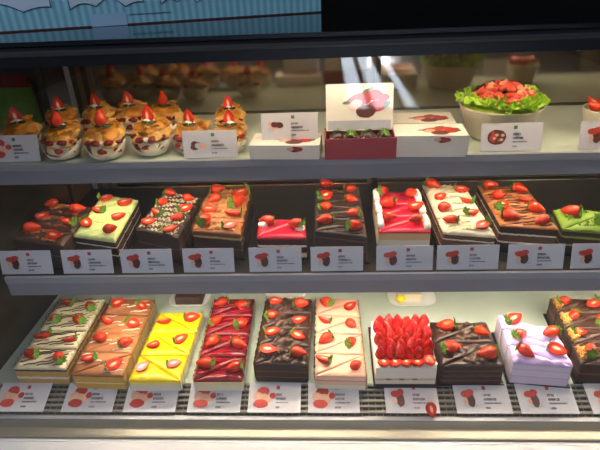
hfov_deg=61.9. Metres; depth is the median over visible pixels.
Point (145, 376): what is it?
cake slice
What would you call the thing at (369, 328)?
cake board
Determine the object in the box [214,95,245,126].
pastry
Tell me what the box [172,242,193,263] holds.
cake board
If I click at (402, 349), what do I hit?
cake
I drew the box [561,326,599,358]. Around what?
cake slice
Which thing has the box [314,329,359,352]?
cake slice
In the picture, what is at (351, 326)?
cake slice
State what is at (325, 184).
cake slice
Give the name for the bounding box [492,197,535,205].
cake slice
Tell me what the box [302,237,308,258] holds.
cake board
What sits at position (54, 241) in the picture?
cake slice
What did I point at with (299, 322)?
cake slice
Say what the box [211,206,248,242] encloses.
cake slice
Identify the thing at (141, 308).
cake slice
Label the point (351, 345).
cake slice
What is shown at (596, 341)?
cake slice
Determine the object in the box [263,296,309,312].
cake slice
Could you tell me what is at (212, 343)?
cake slice
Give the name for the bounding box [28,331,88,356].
cake slice
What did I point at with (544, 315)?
cake board
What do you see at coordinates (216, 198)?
cake slice
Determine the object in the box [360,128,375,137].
strawberry
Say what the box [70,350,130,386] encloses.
cake slice
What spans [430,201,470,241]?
cake slice
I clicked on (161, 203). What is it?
cake slice
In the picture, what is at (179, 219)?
cake slice
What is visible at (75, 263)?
picture
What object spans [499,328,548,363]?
cake slice
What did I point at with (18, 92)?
carton
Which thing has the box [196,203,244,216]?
cake slice
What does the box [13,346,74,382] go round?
cake slice
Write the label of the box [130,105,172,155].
pastry
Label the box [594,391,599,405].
picture
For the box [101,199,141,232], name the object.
cake slice
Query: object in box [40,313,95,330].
cake slice
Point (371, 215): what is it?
cake board
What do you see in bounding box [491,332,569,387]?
cake board
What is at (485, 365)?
cake slice
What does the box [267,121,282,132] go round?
picture
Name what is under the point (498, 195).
cake slice
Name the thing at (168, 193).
cake slice
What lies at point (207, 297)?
plate
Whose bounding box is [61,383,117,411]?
price card
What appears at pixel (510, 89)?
topping
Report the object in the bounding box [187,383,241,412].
price card
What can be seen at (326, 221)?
cake slice
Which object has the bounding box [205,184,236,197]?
cake slice
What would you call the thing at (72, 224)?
cake slice
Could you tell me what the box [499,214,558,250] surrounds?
cake slice
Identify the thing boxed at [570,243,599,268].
price card
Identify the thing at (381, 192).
cake slice
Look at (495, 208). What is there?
cake slice
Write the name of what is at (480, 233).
cake slice
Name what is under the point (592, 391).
price card
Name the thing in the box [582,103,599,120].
fruit bowl
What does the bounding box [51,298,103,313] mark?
cake slice
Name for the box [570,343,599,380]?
cake slice
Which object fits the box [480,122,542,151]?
price card
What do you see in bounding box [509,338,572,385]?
cake slice
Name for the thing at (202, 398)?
picture
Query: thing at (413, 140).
gift box
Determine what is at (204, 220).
cake slice
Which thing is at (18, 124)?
pastry
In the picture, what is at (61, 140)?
pastry
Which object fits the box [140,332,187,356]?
cake slice
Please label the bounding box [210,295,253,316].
cake slice
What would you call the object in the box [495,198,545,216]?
cake slice
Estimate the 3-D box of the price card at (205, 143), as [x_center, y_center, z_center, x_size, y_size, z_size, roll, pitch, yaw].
[-0.200,-0.180,1.111,0.122,0.059,0.015,-1,28,3]
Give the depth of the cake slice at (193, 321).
1.32 m
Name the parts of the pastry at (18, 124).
pastry lid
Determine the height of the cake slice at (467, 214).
0.093 m
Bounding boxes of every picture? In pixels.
[0,140,11,157]
[0,386,23,406]
[6,256,21,269]
[67,255,83,268]
[68,388,91,406]
[126,254,142,268]
[130,391,152,407]
[188,253,204,267]
[190,141,205,149]
[193,391,215,407]
[253,387,275,407]
[255,253,270,266]
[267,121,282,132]
[312,388,334,407]
[317,252,331,266]
[384,251,398,265]
[391,389,406,406]
[445,250,460,264]
[460,389,477,407]
[488,130,505,144]
[515,250,529,263]
[524,389,542,407]
[579,249,593,263]
[588,126,599,143]
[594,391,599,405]
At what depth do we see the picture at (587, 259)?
1.07 m
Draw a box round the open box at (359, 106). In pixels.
[325,83,396,159]
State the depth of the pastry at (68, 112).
1.28 m
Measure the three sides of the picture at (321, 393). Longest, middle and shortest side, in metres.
0.052 x 0.050 x 0.001 m
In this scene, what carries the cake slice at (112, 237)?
on the cake board at (135, 236)
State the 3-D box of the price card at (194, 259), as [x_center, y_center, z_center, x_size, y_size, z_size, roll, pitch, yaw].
[-0.203,0.079,1.110,0.114,0.055,0.014,-1,28,3]
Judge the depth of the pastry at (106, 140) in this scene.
1.12 m
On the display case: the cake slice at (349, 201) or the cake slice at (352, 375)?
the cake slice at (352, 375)
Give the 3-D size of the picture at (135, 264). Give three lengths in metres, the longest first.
0.035 x 0.035 x 0.001 m
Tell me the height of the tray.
0.046 m
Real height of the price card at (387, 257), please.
0.055 m
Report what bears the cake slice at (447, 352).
on the cake board at (437, 380)
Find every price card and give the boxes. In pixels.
[0,135,40,161]
[0,250,53,273]
[0,383,52,411]
[60,249,113,273]
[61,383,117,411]
[119,249,173,272]
[123,386,178,411]
[182,130,237,157]
[182,248,234,272]
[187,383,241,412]
[247,383,300,412]
[248,247,301,271]
[261,112,317,139]
[308,383,359,412]
[310,246,362,270]
[376,245,432,270]
[384,383,439,412]
[436,245,499,269]
[452,383,513,413]
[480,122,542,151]
[507,244,564,268]
[514,383,579,413]
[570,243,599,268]
[578,121,599,149]
[583,384,599,413]
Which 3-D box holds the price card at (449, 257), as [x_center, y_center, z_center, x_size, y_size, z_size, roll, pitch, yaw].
[0.363,0.070,1.081,0.132,0.055,0.014,-1,28,3]
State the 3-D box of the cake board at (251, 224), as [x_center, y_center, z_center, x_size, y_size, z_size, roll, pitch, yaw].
[-0.188,0.019,1.279,0.131,0.003,0.263,-1,28,3]
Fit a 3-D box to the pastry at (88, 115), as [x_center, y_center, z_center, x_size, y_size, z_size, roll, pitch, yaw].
[-0.521,-0.286,1.283,0.094,0.108,0.099,-1,28,3]
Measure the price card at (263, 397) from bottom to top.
0.025 m
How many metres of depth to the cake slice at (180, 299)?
1.42 m
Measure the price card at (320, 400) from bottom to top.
0.025 m
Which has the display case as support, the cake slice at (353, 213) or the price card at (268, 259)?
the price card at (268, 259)
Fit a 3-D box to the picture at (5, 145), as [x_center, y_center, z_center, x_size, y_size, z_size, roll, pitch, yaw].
[-0.679,-0.173,1.134,0.053,0.044,0.001,-1,15,3]
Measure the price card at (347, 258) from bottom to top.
0.055 m
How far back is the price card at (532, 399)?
1.10 m
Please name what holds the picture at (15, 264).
attached to the price card at (32, 261)
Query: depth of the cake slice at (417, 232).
1.13 m
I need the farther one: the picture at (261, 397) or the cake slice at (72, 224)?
the cake slice at (72, 224)
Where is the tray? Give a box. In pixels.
[325,128,396,159]
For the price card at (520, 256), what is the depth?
1.07 m
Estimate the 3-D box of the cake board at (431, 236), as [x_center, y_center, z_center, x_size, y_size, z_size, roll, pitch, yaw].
[0.378,0.015,1.241,0.118,0.003,0.289,-1,28,3]
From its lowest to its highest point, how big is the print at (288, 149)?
0.012 m
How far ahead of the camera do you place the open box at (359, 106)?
1.08 m
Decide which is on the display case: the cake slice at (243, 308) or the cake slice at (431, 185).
the cake slice at (243, 308)
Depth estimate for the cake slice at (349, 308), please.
1.32 m
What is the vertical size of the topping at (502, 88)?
0.018 m
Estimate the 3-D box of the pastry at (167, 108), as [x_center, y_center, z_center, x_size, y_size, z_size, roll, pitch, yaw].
[-0.350,-0.292,1.286,0.088,0.106,0.099,-20,33,-30]
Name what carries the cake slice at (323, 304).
on the display case
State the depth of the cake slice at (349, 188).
1.30 m
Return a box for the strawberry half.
[426,402,436,417]
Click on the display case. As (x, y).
(430, 50)
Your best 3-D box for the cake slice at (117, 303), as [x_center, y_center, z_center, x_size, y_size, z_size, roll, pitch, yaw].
[-0.467,0.229,1.372,0.124,0.070,0.068,-1,28,3]
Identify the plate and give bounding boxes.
[169,294,211,306]
[265,293,305,298]
[387,292,435,306]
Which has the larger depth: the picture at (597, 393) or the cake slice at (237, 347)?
the cake slice at (237, 347)
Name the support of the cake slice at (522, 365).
on the cake board at (492, 333)
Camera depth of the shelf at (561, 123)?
1.14 m
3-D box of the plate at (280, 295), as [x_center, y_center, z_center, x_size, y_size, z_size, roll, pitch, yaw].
[-0.041,0.197,1.459,0.120,0.014,0.070,-1,28,3]
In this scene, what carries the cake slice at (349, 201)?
on the cake board at (367, 260)
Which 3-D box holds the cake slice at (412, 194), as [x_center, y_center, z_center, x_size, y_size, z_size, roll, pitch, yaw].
[0.248,-0.054,1.280,0.117,0.091,0.068,-1,28,3]
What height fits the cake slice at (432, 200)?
0.079 m
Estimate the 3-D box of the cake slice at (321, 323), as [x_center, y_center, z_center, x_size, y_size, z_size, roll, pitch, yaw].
[0.094,0.259,1.282,0.115,0.062,0.069,-1,28,3]
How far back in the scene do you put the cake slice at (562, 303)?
1.28 m
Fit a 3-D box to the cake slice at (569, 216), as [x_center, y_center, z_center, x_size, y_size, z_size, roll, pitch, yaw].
[0.646,0.000,1.140,0.112,0.098,0.098,4,29,12]
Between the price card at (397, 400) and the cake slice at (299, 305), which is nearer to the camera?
the price card at (397, 400)
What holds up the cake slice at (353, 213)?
on the cake board at (367, 260)
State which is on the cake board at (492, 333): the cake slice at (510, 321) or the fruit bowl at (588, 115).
the cake slice at (510, 321)
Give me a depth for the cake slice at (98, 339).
1.23 m
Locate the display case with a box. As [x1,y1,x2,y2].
[0,0,599,449]
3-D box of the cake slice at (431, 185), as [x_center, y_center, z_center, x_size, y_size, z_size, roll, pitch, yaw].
[0.378,-0.081,1.311,0.108,0.099,0.063,-1,28,3]
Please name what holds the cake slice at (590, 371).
on the cake board at (544, 315)
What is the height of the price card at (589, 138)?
0.059 m
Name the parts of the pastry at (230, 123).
pastry lid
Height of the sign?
0.110 m
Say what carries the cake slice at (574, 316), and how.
on the cake board at (544, 315)
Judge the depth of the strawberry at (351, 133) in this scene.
1.07 m
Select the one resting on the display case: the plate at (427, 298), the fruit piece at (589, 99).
the plate at (427, 298)
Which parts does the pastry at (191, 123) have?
pastry lid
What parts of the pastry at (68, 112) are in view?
pastry lid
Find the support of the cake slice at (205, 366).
on the display case
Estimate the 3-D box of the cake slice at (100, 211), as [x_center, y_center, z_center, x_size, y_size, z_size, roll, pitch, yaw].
[-0.480,-0.013,1.264,0.108,0.086,0.070,-1,28,3]
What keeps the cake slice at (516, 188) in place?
on the cake board
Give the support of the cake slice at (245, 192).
on the cake board at (251, 224)
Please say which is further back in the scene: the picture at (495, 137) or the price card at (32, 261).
the price card at (32, 261)
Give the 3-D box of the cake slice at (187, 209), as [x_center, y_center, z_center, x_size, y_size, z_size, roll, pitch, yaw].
[-0.319,-0.014,1.254,0.114,0.087,0.050,-1,28,3]
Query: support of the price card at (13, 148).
on the display case
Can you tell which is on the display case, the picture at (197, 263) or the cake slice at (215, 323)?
the cake slice at (215, 323)
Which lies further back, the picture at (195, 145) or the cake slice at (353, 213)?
the cake slice at (353, 213)
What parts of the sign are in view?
label panel, label panel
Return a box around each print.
[286,147,302,151]
[434,137,450,142]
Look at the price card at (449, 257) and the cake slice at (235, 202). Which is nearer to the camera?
the price card at (449, 257)
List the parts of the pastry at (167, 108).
pastry lid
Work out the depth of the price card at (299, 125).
1.10 m
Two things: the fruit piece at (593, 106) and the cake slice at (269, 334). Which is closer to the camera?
the fruit piece at (593, 106)
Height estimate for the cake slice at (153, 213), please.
0.085 m
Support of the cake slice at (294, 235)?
on the cake board at (307, 257)
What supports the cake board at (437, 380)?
on the display case
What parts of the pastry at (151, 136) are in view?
pastry lid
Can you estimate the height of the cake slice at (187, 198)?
0.086 m
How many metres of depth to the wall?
3.19 m
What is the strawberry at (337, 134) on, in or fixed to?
in the open box at (359, 106)
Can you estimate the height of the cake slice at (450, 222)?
0.091 m
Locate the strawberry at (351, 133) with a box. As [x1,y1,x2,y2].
[345,129,359,137]
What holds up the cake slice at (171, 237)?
on the cake board at (192, 244)
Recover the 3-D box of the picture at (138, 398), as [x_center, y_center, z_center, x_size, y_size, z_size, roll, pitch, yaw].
[-0.363,0.395,1.147,0.051,0.001,0.050,-1,48,3]
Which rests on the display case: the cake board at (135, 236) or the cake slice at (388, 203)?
the cake board at (135, 236)
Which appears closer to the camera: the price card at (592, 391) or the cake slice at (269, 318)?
the price card at (592, 391)
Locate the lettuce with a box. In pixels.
[454,83,550,113]
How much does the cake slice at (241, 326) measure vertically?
0.067 m
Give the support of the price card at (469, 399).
on the display case
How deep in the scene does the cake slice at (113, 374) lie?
1.15 m
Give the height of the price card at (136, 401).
0.025 m
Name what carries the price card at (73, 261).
on the display case
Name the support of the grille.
attached to the display case
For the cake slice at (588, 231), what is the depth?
1.10 m
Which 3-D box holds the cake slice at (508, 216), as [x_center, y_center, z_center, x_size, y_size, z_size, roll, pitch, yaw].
[0.512,0.003,1.153,0.119,0.092,0.053,-1,28,3]
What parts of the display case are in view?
panel, corner post, door, door, trim, plate, rail, door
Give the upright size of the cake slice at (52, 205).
0.089 m
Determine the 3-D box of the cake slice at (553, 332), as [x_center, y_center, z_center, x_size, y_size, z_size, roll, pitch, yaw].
[0.557,0.265,1.190,0.134,0.096,0.049,14,33,28]
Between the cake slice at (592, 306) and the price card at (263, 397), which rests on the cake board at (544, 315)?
the cake slice at (592, 306)
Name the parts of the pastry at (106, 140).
pastry lid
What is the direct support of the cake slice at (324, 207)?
on the cake board at (367, 260)
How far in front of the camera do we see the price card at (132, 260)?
1.12 m
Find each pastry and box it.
[0,107,42,147]
[40,110,81,159]
[44,96,78,128]
[80,92,116,132]
[81,109,125,159]
[113,91,146,135]
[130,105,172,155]
[150,91,183,132]
[173,109,211,153]
[212,109,247,151]
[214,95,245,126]
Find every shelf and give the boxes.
[0,105,599,163]
[6,179,599,275]
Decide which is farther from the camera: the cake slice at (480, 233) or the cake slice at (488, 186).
the cake slice at (488, 186)
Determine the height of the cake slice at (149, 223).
0.079 m
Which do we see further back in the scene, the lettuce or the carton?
the carton
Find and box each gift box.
[249,133,321,158]
[393,112,455,123]
[393,124,468,156]
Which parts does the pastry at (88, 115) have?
pastry lid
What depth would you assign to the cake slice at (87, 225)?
1.19 m
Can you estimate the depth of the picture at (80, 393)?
1.15 m
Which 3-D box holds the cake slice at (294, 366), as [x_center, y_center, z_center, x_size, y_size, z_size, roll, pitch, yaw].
[-0.040,0.314,1.166,0.123,0.085,0.060,-1,28,3]
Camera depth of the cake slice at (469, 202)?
1.21 m
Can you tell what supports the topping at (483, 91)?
on the lettuce
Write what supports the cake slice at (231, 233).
on the cake board at (251, 224)
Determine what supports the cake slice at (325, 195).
on the cake board at (367, 260)
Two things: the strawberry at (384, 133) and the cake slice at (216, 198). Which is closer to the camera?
the strawberry at (384, 133)
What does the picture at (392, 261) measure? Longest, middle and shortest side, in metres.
0.035 x 0.034 x 0.001 m
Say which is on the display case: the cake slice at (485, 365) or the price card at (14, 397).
the price card at (14, 397)
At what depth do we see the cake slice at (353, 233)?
1.12 m
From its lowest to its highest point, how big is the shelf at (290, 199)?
0.010 m
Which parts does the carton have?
panel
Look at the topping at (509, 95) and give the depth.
1.09 m
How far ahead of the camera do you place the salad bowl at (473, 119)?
1.11 m
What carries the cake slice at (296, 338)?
on the display case
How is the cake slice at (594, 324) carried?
on the cake board at (544, 315)
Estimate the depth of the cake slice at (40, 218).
1.23 m
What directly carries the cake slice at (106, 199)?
on the cake board at (135, 236)
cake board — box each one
[113,233,136,265]
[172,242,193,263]
[234,212,254,259]
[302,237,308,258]
[313,203,368,263]
[368,327,436,387]
[370,213,376,256]
[430,233,436,252]
[436,372,503,385]
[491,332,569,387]
[543,314,599,383]
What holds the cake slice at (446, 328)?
on the cake board at (437, 380)
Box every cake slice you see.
[13,222,70,250]
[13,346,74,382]
[14,229,77,268]
[14,350,77,383]
[27,327,82,348]
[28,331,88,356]
[31,212,78,224]
[40,216,80,248]
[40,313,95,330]
[41,198,87,212]
[41,314,98,337]
[49,203,91,218]
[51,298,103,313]
[56,300,106,322]
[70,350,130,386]
[72,354,133,388]
[74,214,121,249]
[74,224,127,263]
[82,330,139,351]
[84,334,142,361]
[88,205,127,218]
[91,212,134,247]
[93,313,144,332]
[94,192,135,206]
[95,315,150,344]
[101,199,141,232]
[103,297,150,314]
[104,298,157,326]
[128,354,180,390]
[135,218,183,246]
[136,224,186,261]
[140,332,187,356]
[141,354,190,389]
[145,208,187,218]
[151,312,194,332]
[151,331,198,363]
[152,198,195,208]
[155,212,193,247]
[157,203,196,238]
[160,188,200,199]
[161,311,205,340]
[168,193,201,216]
[174,294,204,304]
[191,213,239,247]
[192,355,244,388]
[193,220,246,257]
[194,357,247,390]
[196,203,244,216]
[199,333,248,356]
[201,335,250,364]
[202,191,247,205]
[204,314,249,335]
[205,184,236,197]
[206,316,253,341]
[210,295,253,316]
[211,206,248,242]
[211,299,255,322]
[214,195,251,232]
[223,182,253,219]
[253,340,307,380]
[255,345,309,382]
[257,215,289,247]
[257,327,307,345]
[258,217,306,256]
[259,327,310,355]
[260,310,308,330]
[262,314,311,338]
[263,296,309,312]
[276,297,312,322]
[314,296,356,314]
[314,313,358,334]
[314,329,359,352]
[314,351,362,386]
[315,179,342,193]
[315,190,343,204]
[315,202,350,217]
[315,212,363,246]
[316,183,359,197]
[316,219,366,261]
[316,316,362,335]
[316,334,364,355]
[316,354,367,389]
[317,208,364,223]
[317,299,359,317]
[330,194,362,209]
[372,186,405,221]
[374,196,407,236]
[376,211,410,245]
[379,213,430,245]
[394,200,425,217]
[396,188,421,203]
[396,292,421,302]
[422,177,453,206]
[426,193,469,222]
[428,182,471,197]
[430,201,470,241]
[430,317,484,354]
[433,195,478,209]
[435,214,477,245]
[435,340,492,382]
[438,206,484,220]
[438,323,494,343]
[441,344,504,383]
[444,215,495,244]
[475,180,509,210]
[480,190,532,215]
[484,182,532,196]
[487,200,525,228]
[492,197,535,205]
[492,207,536,244]
[494,313,544,346]
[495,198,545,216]
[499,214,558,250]
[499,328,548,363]
[503,325,563,345]
[504,340,571,385]
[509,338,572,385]
[546,295,588,324]
[552,204,599,243]
[554,307,597,340]
[557,294,599,313]
[561,212,599,253]
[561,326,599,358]
[565,314,599,329]
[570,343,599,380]
[573,336,599,346]
[578,358,599,382]
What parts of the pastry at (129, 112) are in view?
pastry lid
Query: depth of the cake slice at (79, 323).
1.29 m
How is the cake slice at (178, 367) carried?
on the display case
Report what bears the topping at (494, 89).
on the lettuce
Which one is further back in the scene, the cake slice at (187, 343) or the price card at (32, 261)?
the cake slice at (187, 343)
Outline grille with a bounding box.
[0,384,599,417]
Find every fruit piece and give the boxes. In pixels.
[587,96,596,102]
[588,102,599,111]
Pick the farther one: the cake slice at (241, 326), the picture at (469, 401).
the cake slice at (241, 326)
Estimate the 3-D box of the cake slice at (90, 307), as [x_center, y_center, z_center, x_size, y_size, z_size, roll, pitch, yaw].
[-0.601,0.232,1.372,0.126,0.077,0.063,-1,28,3]
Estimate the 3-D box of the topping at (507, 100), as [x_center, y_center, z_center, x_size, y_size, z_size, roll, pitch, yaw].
[0.456,-0.268,1.089,0.020,0.018,0.015,-3,28,-2]
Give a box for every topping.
[479,89,488,94]
[490,86,497,91]
[498,85,507,91]
[504,99,513,103]
[505,92,514,98]
[506,86,515,92]
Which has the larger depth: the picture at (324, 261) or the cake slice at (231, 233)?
the cake slice at (231, 233)
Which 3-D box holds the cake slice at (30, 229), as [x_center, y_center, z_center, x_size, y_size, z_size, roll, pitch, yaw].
[-0.597,0.033,1.184,0.130,0.092,0.062,-1,28,3]
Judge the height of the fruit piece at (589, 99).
0.023 m
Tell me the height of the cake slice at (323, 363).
0.066 m
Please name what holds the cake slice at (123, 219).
on the cake board at (135, 236)
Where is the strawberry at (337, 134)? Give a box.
[330,130,344,138]
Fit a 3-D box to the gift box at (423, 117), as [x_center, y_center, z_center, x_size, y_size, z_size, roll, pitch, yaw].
[0.281,-0.231,1.183,0.154,0.049,0.086,1,28,6]
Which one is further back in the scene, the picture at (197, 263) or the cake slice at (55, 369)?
the cake slice at (55, 369)
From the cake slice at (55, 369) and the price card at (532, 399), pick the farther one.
the cake slice at (55, 369)
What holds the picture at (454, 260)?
attached to the price card at (449, 257)
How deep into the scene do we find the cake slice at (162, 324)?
1.30 m
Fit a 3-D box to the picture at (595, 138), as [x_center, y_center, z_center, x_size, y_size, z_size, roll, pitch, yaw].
[0.631,-0.192,1.068,0.035,0.037,0.001,-1,15,3]
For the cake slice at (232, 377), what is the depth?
1.14 m
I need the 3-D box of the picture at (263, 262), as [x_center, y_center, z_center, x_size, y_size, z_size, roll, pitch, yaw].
[-0.082,0.078,1.103,0.035,0.034,0.001,-1,16,3]
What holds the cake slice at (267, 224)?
on the cake board at (307, 257)
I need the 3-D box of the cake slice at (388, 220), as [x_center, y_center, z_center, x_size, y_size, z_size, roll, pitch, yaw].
[0.236,0.011,1.160,0.116,0.091,0.068,-1,28,3]
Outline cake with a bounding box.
[370,313,437,383]
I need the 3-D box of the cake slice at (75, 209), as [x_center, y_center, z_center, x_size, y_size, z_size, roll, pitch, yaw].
[-0.594,-0.013,1.269,0.130,0.092,0.062,-1,28,3]
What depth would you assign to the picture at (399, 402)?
1.12 m
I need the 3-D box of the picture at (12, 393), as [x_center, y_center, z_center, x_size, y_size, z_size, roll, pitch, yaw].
[-0.668,0.399,1.163,0.051,0.001,0.050,-1,49,3]
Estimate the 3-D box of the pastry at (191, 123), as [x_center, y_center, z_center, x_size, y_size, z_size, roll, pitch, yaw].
[-0.250,-0.218,1.146,0.085,0.100,0.098,5,29,13]
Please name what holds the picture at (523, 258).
attached to the price card at (520, 256)
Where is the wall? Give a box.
[0,68,30,77]
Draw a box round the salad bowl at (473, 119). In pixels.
[458,94,544,139]
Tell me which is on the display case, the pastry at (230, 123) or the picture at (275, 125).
the pastry at (230, 123)
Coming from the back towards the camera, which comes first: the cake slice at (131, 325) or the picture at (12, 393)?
the cake slice at (131, 325)
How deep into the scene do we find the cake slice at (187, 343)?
1.25 m
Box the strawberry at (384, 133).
[375,128,390,137]
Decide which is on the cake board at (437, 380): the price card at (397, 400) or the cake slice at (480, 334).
the cake slice at (480, 334)
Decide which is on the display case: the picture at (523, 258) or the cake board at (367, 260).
the cake board at (367, 260)
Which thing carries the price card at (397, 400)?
on the display case
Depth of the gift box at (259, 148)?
1.09 m
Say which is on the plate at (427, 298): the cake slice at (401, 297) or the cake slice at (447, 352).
the cake slice at (401, 297)
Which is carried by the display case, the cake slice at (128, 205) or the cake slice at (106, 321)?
the cake slice at (106, 321)
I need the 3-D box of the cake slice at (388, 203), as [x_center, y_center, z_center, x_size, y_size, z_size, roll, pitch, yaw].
[0.241,-0.026,1.220,0.116,0.100,0.068,-1,28,3]
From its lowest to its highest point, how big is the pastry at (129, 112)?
0.108 m
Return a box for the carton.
[0,75,44,129]
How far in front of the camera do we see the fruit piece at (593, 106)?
1.13 m
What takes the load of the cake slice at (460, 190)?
on the cake board at (431, 236)
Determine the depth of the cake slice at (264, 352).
1.16 m
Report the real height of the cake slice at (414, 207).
0.082 m
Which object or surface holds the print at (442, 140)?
on the gift box at (413, 140)
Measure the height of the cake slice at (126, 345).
0.074 m
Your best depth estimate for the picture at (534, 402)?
1.10 m
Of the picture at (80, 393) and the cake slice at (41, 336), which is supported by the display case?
the cake slice at (41, 336)

